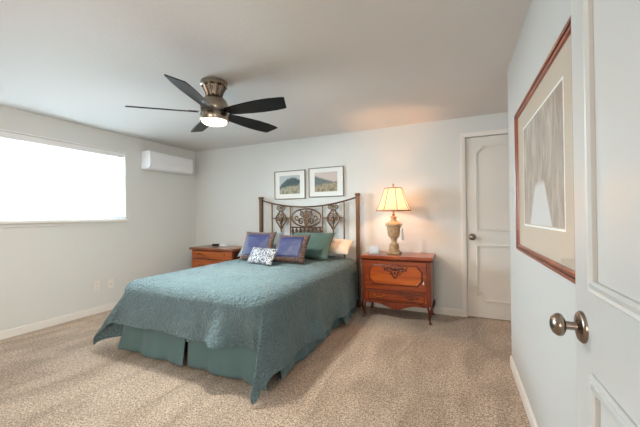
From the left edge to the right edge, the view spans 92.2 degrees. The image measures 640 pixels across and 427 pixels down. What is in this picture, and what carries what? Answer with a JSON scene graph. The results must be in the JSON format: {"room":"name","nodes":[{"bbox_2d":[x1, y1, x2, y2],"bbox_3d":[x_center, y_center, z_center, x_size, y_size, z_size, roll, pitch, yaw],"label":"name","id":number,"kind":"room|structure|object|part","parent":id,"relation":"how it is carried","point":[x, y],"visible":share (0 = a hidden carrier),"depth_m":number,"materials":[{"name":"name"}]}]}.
{"room":"bedroom","nodes":[
{"label":"bedroom","id":0,"kind":"room"},
{"bbox_2d":[0,105,195,330],"bbox_3d":[-3.759,0.088,2.445,0.160,2.440,7.288,-1,-1,24],"label":"wall","id":1,"kind":"structure","parent":0,"point":[49,272],"depth_m":4.05,"materials":[{"name":"white paint"}]},
{"bbox_2d":[0,302,117,339],"bbox_3d":[-3.668,1.264,2.400,0.013,0.085,6.968,-1,-1,24],"label":"baseboard","id":2,"kind":"structure","parent":1,"relation":"attached to","point":[20,330],"depth_m":3.60,"materials":[{"name":"white paint"}]},
{"bbox_2d":[0,129,128,227],"bbox_3d":[-3.236,-0.366,3.558,0.200,1.036,1.984,-1,-1,24],"label":"window","id":3,"kind":"structure","parent":1,"relation":"in","point":[121,201],"depth_m":3.90,"materials":[{"name":"white plastic"}]},
{"bbox_3d":[-3.296,-0.398,3.592,0.035,0.942,1.908,-1,-1,24],"label":"sash","id":4,"kind":"part","parent":3,"relation":"part of","materials":[{"name":"white plastic"}]},
{"bbox_2d":[0,131,123,218],"bbox_3d":[-3.217,-0.403,3.556,0.076,0.930,1.892,-1,-1,24],"label":"window blind","id":5,"kind":"object","parent":3,"relation":"attached to","point":[3,134],"visible":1,"depth_m":3.65,"materials":[{"name":"white plastic"}]},
{"bbox_3d":[-3.324,-0.612,3.254,0.003,0.388,0.003,-1,-1,24],"label":"pull cord","id":6,"kind":"part","parent":5,"relation":"part of","materials":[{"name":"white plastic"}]},
{"bbox_3d":[-3.201,-0.381,3.549,0.003,0.868,0.003,-1,-1,24],"label":"ladder cord","id":7,"kind":"part","parent":5,"relation":"part of","materials":[{"name":"white fabric"}]},
{"bbox_3d":[-3.223,0.052,3.558,0.048,0.020,1.892,-1,-1,24],"label":"rail","id":8,"kind":"part","parent":5,"relation":"part of","materials":[{"name":"white plastic"}]},
{"bbox_3d":[-3.160,0.099,3.522,0.044,0.028,1.984,-1,-1,24],"label":"sill","id":9,"kind":"part","parent":3,"relation":"part of","materials":[{"name":"white paint"}]},
{"bbox_2d":[93,281,99,290],"bbox_3d":[-2.933,0.953,4.043,0.010,0.124,0.076,-1,-1,24],"label":"electrical outlet","id":10,"kind":"object","parent":1,"relation":"attached to","point":[96,285],"visible":1,"depth_m":4.04,"materials":[{"name":"white plastic"}]},
{"bbox_2d":[108,279,113,288],"bbox_3d":[-2.857,0.962,4.205,0.016,0.124,0.076,-1,-1,24],"label":"jack plate","id":11,"kind":"object","parent":1,"relation":"attached to","point":[111,281],"visible":1,"depth_m":4.21,"materials":[{"name":"white plastic"}]},
{"bbox_2d":[141,150,192,174],"bbox_3d":[-2.435,-0.804,4.960,0.209,0.268,0.805,-1,-1,24],"label":"air conditioner","id":12,"kind":"object","parent":1,"relation":"attached to","point":[150,160],"visible":1,"depth_m":4.80,"materials":[{"name":"white plastic"}]},
{"bbox_3d":[-2.345,-0.837,4.919,0.011,0.162,0.769,-1,-1,24],"label":"panel","id":13,"kind":"part","parent":12,"relation":"part of","materials":[{"name":"white plastic"}]},
{"bbox_2d":[0,0,530,151],"bbox_3d":[-1.100,-1.229,1.251,6.103,0.120,7.368,-1,-1,24],"label":"ceiling","id":14,"kind":"structure","parent":0,"point":[337,66],"depth_m":2.35,"materials":[{"name":"white paint"}]},
{"bbox_2d":[125,74,285,132],"bbox_3d":[-0.882,-0.970,2.687,1.318,0.377,1.358,-1,-1,24],"label":"ceiling fan","id":15,"kind":"object","parent":14,"relation":"hanging from","point":[214,108],"visible":1,"depth_m":2.62,"materials":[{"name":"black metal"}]},
{"bbox_3d":[-1.337,-0.880,2.595,0.576,0.008,0.159,0,16,-16],"label":"blade","id":16,"kind":"part","parent":15,"relation":"part of","materials":[{"name":"black wood"}]},
{"bbox_3d":[-0.947,-0.887,2.287,0.159,0.008,0.576,15,0,3],"label":"blade","id":17,"kind":"part","parent":15,"relation":"part of","materials":[{"name":"black wood"}]},
{"bbox_3d":[-1.165,-0.878,3.062,0.159,0.008,0.576,-19,10,-32],"label":"blade","id":18,"kind":"part","parent":15,"relation":"part of","materials":[{"name":"black wood"}]},
{"bbox_3d":[-0.667,-0.883,3.042,0.159,0.008,0.576,-21,-13,37],"label":"blade","id":19,"kind":"part","parent":15,"relation":"part of","materials":[{"name":"black wood"}]},
{"bbox_3d":[-0.533,-0.888,2.563,0.576,0.008,0.159,-1,-17,20],"label":"blade","id":20,"kind":"part","parent":15,"relation":"part of","materials":[{"name":"black wood"}]},
{"bbox_2d":[0,305,530,426],"bbox_3d":[-1.037,1.331,1.312,5.743,0.120,7.188,-1,-1,24],"label":"floor","id":21,"kind":"structure","parent":0,"point":[388,367],"depth_m":2.31,"materials":[{"name":"carpet"}]},
{"bbox_2d":[189,245,242,267],"bbox_3d":[-1.613,0.925,5.001,0.905,0.765,0.482,-1,-1,24],"label":"nightstand","id":22,"kind":"object","parent":21,"relation":"on","point":[204,255],"visible":0.47,"depth_m":4.84,"materials":[{"name":"brown wood"}]},
{"bbox_3d":[-1.700,0.823,4.830,0.824,0.187,0.019,-1,-1,24],"label":"drawer","id":23,"kind":"part","parent":22,"relation":"part of","materials":[{"name":"orange wood"}]},
{"bbox_3d":[-1.702,0.653,4.831,0.824,0.124,0.019,-1,-1,24],"label":"drawer","id":24,"kind":"part","parent":22,"relation":"part of","materials":[{"name":"orange wood"}]},
{"bbox_2d":[185,193,360,344],"bbox_3d":[-0.631,0.505,3.602,1.658,1.562,2.152,-1,-1,24],"label":"bed","id":25,"kind":"object","parent":21,"relation":"on","point":[305,216],"visible":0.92,"depth_m":4.47,"materials":[{"name":"brown metal"}]},
{"bbox_2d":[93,255,358,404],"bbox_3d":[-0.786,0.918,3.445,2.021,0.684,2.332,-1,-1,24],"label":"bedspread","id":26,"kind":"object","parent":25,"relation":"on","point":[276,310],"visible":0.89,"depth_m":2.60,"materials":[{"name":"teal fabric"}]},
{"bbox_2d":[239,232,276,259],"bbox_3d":[-0.769,0.401,3.819,0.442,0.343,0.200,-1,-1,20],"label":"throw cushion","id":27,"kind":"object","parent":26,"relation":"on","point":[253,239],"visible":0.71,"depth_m":3.79,"materials":[{"name":"blue fabric"}]},
{"bbox_3d":[-0.783,0.380,3.781,0.321,0.281,0.034,-1,-28,21],"label":"panel","id":28,"kind":"part","parent":27,"relation":"part of","materials":[{"name":"blue fabric"}]},
{"bbox_2d":[237,232,283,256],"bbox_3d":[-0.801,0.417,4.162,0.582,0.323,0.265,-1,-1,21],"label":"sham pillow","id":29,"kind":"object","parent":26,"relation":"on","point":[277,233],"visible":0.23,"depth_m":4.13,"materials":[{"name":"teal fabric"}]},
{"bbox_2d":[247,247,277,265],"bbox_3d":[-0.665,0.485,3.516,0.421,0.173,0.126,-1,-1,39],"label":"cushion","id":30,"kind":"object","parent":26,"relation":"on","point":[265,256],"visible":1,"depth_m":3.46,"materials":[{"name":"white fabric"}]},
{"bbox_2d":[273,234,310,263],"bbox_3d":[-0.344,0.411,3.630,0.432,0.311,0.229,-1,-1,21],"label":"throw cushion","id":31,"kind":"object","parent":26,"relation":"on","point":[291,248],"visible":0.98,"depth_m":3.57,"materials":[{"name":"blue fabric"}]},
{"bbox_3d":[-0.358,0.385,3.595,0.306,0.270,0.029,-1,-36,21],"label":"panel","id":32,"kind":"part","parent":31,"relation":"part of","materials":[{"name":"blue fabric"}]},
{"bbox_2d":[293,232,335,259],"bbox_3d":[-0.133,0.412,4.009,0.620,0.313,0.304,-1,-1,23],"label":"sham pillow","id":33,"kind":"object","parent":26,"relation":"on","point":[319,244],"visible":0.61,"depth_m":3.89,"materials":[{"name":"green fabric"}]},
{"bbox_2d":[329,238,352,254],"bbox_3d":[0.150,0.441,4.171,0.567,0.207,0.292,-1,-1,20],"label":"bed pillow","id":34,"kind":"object","parent":26,"relation":"on","point":[338,246],"visible":0.54,"depth_m":4.05,"materials":[{"name":"beige fabric"}]},
{"bbox_2d":[118,307,354,389],"bbox_3d":[-0.667,1.085,3.488,1.847,0.385,2.161,-1,-1,24],"label":"bed skirt","id":35,"kind":"object","parent":25,"relation":"attached to","point":[233,362],"visible":0.25,"depth_m":2.56,"materials":[{"name":"teal fabric"}]},
{"bbox_3d":[-1.516,1.088,2.741,0.890,0.384,0.039,-1,-1,25],"label":"foot panel","id":36,"kind":"part","parent":35,"relation":"part of","materials":[{"name":"teal fabric"}]},
{"bbox_3d":[-0.735,1.077,2.393,0.811,0.384,0.043,-1,-1,26],"label":"foot panel","id":37,"kind":"part","parent":35,"relation":"part of","materials":[{"name":"teal fabric"}]},
{"bbox_3d":[0.084,1.075,3.221,0.069,0.384,1.950,-1,-1,24],"label":"panel","id":38,"kind":"part","parent":35,"relation":"part of","materials":[{"name":"teal fabric"}]},
{"bbox_3d":[-0.928,0.542,4.881,0.048,1.515,0.048,-1,-1,24],"label":"post","id":39,"kind":"part","parent":25,"relation":"part of","materials":[{"name":"brown metal"}]},
{"bbox_3d":[-0.203,0.206,4.556,0.533,0.022,0.022,-1,-1,24],"label":"cross rail","id":40,"kind":"part","parent":25,"relation":"part of","materials":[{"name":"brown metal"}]},
{"bbox_3d":[-0.208,-0.157,4.559,1.566,0.140,0.023,-1,-1,24],"label":"rail","id":41,"kind":"part","parent":25,"relation":"part of","materials":[{"name":"brown metal"}]},
{"bbox_3d":[0.525,0.522,4.226,0.048,1.515,0.048,-1,-1,24],"label":"post","id":42,"kind":"part","parent":25,"relation":"part of","materials":[{"name":"brown metal"}]},
{"bbox_2d":[360,251,434,324],"bbox_3d":[0.973,0.889,3.833,0.862,0.765,0.485,-1,-1,24],"label":"nightstand","id":43,"kind":"object","parent":21,"relation":"on","point":[406,279],"visible":0.99,"depth_m":3.64,"materials":[{"name":"brown wood"}]},
{"bbox_3d":[0.549,1.176,3.825,0.068,0.200,0.068,-1,-1,24],"label":"leg","id":44,"kind":"part","parent":43,"relation":"part of","materials":[{"name":"brown wood"}]},
{"bbox_2d":[369,246,378,253],"bbox_3d":[0.688,0.458,3.907,0.128,0.101,0.076,-1,0,10],"label":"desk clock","id":45,"kind":"object","parent":43,"relation":"on","point":[372,249],"visible":1,"depth_m":3.88,"materials":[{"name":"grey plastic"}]},
{"bbox_2d":[376,183,410,254],"bbox_3d":[0.928,0.063,3.876,0.415,0.885,0.415,-1,-1,24],"label":"table lamp","id":46,"kind":"object","parent":43,"relation":"on","point":[393,199],"visible":1,"depth_m":3.79,"materials":[{"name":"stone"}]},
{"bbox_3d":[0.926,-0.176,3.878,0.410,0.284,0.410,-1,-1,24],"label":"lamp shade","id":47,"kind":"part","parent":46,"relation":"part of","materials":[{"name":"beige fabric"}]},
{"bbox_3d":[0.926,-0.176,3.878,0.415,0.292,0.415,-1,-1,24],"label":"shade trim","id":48,"kind":"part","parent":46,"relation":"part of","materials":[{"name":"brown"}]},
{"bbox_3d":[0.887,0.733,3.648,0.610,0.225,0.004,-1,-1,24],"label":"raised panel","id":49,"kind":"part","parent":43,"relation":"part of","materials":[{"name":"brown wood"}]},
{"bbox_3d":[0.887,0.733,3.647,0.630,0.245,0.010,-1,-1,24],"label":"panel moulding","id":50,"kind":"part","parent":43,"relation":"part of","materials":[{"name":"brown wood"}]},
{"bbox_3d":[0.890,0.992,3.647,0.660,0.092,0.005,-1,-1,24],"label":"drawer moulding","id":51,"kind":"part","parent":43,"relation":"part of","materials":[{"name":"brown wood"}]},
{"bbox_3d":[0.896,0.992,3.660,0.716,0.114,0.024,-1,-1,24],"label":"drawer","id":52,"kind":"part","parent":43,"relation":"part of","materials":[{"name":"brown wood"}]},
{"bbox_3d":[0.969,0.553,3.836,0.862,0.012,0.446,-1,-1,24],"label":"cornice moulding","id":53,"kind":"part","parent":43,"relation":"part of","materials":[{"name":"brown wood"}]},
{"bbox_3d":[1.254,1.166,3.507,0.068,0.200,0.068,-1,-1,24],"label":"leg","id":54,"kind":"part","parent":43,"relation":"part of","materials":[{"name":"brown wood"}]},
{"bbox_2d":[195,112,507,308],"bbox_3d":[0.378,0.063,4.489,5.703,2.440,0.160,-1,-1,24],"label":"wall","id":55,"kind":"structure","parent":0,"point":[422,159],"depth_m":4.29,"materials":[{"name":"white paint"}]},
{"bbox_2d":[274,169,305,199],"bbox_3d":[-0.471,-0.442,4.769,0.543,0.443,0.028,-1,-1,24],"label":"framed picture","id":56,"kind":"object","parent":55,"relation":"attached to","point":[291,184],"visible":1,"depth_m":4.76,"materials":[{"name":"grey metal"}]},
{"bbox_2d":[280,175,299,193],"bbox_3d":[-0.471,-0.445,4.768,0.360,0.286,0.001,-1,-1,24],"label":"print","id":57,"kind":"object","parent":56,"relation":"attached to","point":[289,184],"depth_m":4.76},
{"bbox_2d":[308,166,343,197],"bbox_3d":[0.085,-0.463,4.518,0.556,0.437,0.028,-1,-1,24],"label":"framed picture","id":58,"kind":"object","parent":55,"relation":"attached to","point":[323,181],"visible":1,"depth_m":4.51,"materials":[{"name":"grey metal"}]},
{"bbox_2d":[315,171,336,191],"bbox_3d":[0.084,-0.466,4.518,0.360,0.286,0.001,-1,-1,24],"label":"print","id":59,"kind":"object","parent":58,"relation":"attached to","point":[325,181],"depth_m":4.52},
{"bbox_2d":[356,299,462,316],"bbox_3d":[-0.241,1.248,4.669,4.370,0.085,0.013,-1,-1,24],"label":"baseboard","id":60,"kind":"structure","parent":55,"relation":"attached to","point":[437,310],"depth_m":3.89,"materials":[{"name":"white paint"}]},
{"bbox_2d":[460,128,507,316],"bbox_3d":[2.108,0.133,3.611,0.820,2.249,0.016,-1,-1,24],"label":"door frame","id":61,"kind":"structure","parent":55,"relation":"attached to","point":[463,136],"depth_m":3.76,"materials":[{"name":"white paint"}]},
{"bbox_2d":[465,134,510,320],"bbox_3d":[2.110,0.160,3.614,0.698,2.180,0.105,-1,-1,24],"label":"door","id":62,"kind":"structure","parent":55,"relation":"in","point":[487,157],"depth_m":3.68,"materials":[{"name":"white paint"}]},
{"bbox_3d":[2.110,-0.311,3.627,0.496,1.037,0.015,-1,-1,24],"label":"panel moulding","id":63,"kind":"part","parent":62,"relation":"part of","materials":[{"name":"white paint"}]},
{"bbox_3d":[2.120,0.716,3.619,0.496,0.677,0.015,-1,-1,24],"label":"panel moulding","id":64,"kind":"part","parent":62,"relation":"part of","materials":[{"name":"white paint"}]},
{"bbox_2d":[507,0,577,426],"bbox_3d":[0.443,0.024,-0.109,0.130,2.440,5.765,-1,-1,24],"label":"wall","id":65,"kind":"structure","parent":0,"point":[545,361],"depth_m":1.63,"materials":[{"name":"grey paint"}]},
{"bbox_2d":[510,355,537,426],"bbox_3d":[1.029,1.208,1.328,0.013,0.085,2.655,-1,-1,24],"label":"baseboard","id":66,"kind":"structure","parent":65,"relation":"attached to","point":[533,423],"depth_m":2.01,"materials":[{"name":"white paint"}]},
{"bbox_2d":[514,15,574,283],"bbox_3d":[1.104,-0.217,1.561,0.027,0.925,1.205,-1,-1,24],"label":"framed picture","id":67,"kind":"object","parent":65,"relation":"attached to","point":[543,121],"visible":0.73,"depth_m":1.37,"materials":[{"name":"brown wood"}]},
{"bbox_2d":[523,81,564,227],"bbox_3d":[1.097,-0.227,1.539,0.001,0.570,0.775,-1,-1,24],"label":"print","id":68,"kind":"object","parent":67,"relation":"attached to","point":[544,133],"depth_m":1.41},
{"bbox_2d":[549,0,639,426],"bbox_3d":[0.527,0.150,0.497,0.105,2.180,0.800,-1,-1,24],"label":"door","id":69,"kind":"structure","parent":65,"relation":"in","point":[605,34],"depth_m":0.66,"materials":[{"name":"grey paint"}]},
{"bbox_3d":[0.651,0.298,0.822,0.060,0.060,0.060,-1,-1,24],"label":"knob","id":70,"kind":"part","parent":69,"relation":"part of","materials":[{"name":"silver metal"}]},
{"bbox_3d":[0.531,-0.327,0.496,0.015,1.034,0.558,-1,-1,24],"label":"panel moulding","id":71,"kind":"part","parent":69,"relation":"part of","materials":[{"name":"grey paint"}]},
{"bbox_3d":[0.542,0.718,0.488,0.015,0.664,0.558,-1,-1,24],"label":"panel moulding","id":72,"kind":"part","parent":69,"relation":"part of","materials":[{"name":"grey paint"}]}
]}

